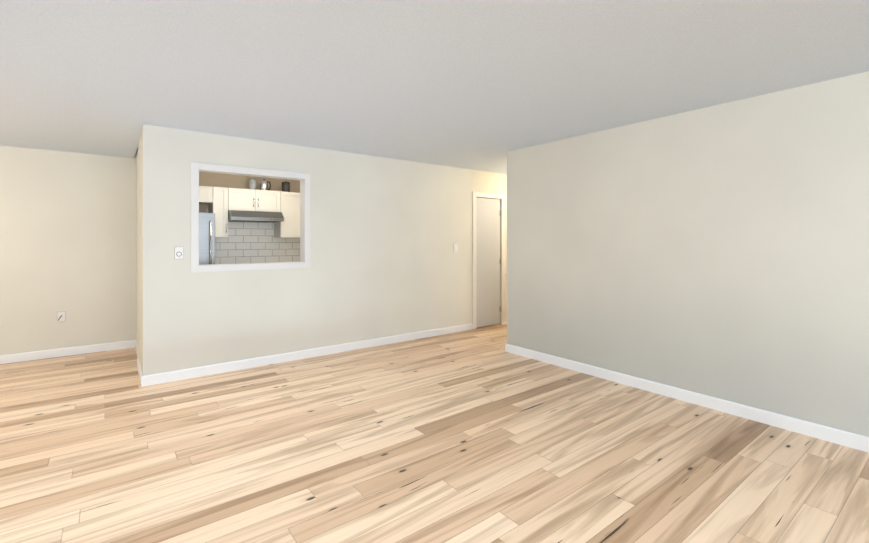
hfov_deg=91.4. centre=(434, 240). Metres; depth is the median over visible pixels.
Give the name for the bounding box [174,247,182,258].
dimmer switch
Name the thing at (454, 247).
light switch
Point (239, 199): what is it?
upper cabinet
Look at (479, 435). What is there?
floor
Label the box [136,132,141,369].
wall
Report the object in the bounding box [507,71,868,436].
wall
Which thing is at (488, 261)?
door
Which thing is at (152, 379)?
baseboard
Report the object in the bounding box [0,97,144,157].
ceiling
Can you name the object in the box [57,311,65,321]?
outlet
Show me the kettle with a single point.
(263, 184)
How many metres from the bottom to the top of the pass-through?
1.090 m
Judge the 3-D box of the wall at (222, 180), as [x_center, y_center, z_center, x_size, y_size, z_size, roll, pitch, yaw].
[-2.697,0.131,6.250,2.592,2.440,0.004,0,0,-38]
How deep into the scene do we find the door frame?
6.79 m
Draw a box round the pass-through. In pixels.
[191,162,309,272]
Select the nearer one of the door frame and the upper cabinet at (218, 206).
the upper cabinet at (218, 206)
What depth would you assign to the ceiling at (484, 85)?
2.60 m
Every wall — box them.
[0,145,135,354]
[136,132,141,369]
[142,124,506,375]
[199,172,299,212]
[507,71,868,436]
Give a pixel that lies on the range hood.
(250, 216)
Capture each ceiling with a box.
[0,0,868,173]
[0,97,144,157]
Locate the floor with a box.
[0,324,868,542]
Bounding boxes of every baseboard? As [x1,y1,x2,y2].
[0,340,137,363]
[140,323,472,386]
[505,344,868,452]
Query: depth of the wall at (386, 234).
5.00 m
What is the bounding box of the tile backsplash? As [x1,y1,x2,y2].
[206,209,299,263]
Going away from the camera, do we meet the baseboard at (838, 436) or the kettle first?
the baseboard at (838, 436)
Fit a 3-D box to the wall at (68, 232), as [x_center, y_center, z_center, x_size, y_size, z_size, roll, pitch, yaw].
[-2.619,0.131,6.388,10.200,2.440,0.120,0,0,-38]
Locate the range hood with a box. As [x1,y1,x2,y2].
[228,210,283,222]
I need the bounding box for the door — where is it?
[476,197,500,327]
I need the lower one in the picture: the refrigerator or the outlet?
the outlet
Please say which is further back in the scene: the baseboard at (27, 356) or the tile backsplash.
the tile backsplash
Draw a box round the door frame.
[472,192,504,328]
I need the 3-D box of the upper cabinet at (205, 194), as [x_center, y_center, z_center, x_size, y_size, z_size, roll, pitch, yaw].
[-3.317,-0.616,5.533,0.715,0.215,0.359,0,0,-38]
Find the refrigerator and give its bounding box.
[199,213,214,264]
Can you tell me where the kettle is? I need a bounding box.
[258,179,270,189]
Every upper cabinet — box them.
[199,186,212,203]
[208,187,227,236]
[228,188,279,211]
[274,191,299,237]
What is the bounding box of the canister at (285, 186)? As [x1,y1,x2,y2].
[282,181,289,191]
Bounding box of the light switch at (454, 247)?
[453,244,456,251]
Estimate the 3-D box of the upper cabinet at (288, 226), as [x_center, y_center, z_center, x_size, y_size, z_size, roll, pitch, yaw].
[-2.040,-0.387,6.515,0.728,0.675,0.359,0,0,-38]
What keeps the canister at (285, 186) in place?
on the upper cabinet at (288, 226)
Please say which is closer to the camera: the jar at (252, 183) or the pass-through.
the pass-through
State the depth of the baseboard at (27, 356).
4.99 m
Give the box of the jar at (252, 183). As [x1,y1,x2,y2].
[249,178,255,189]

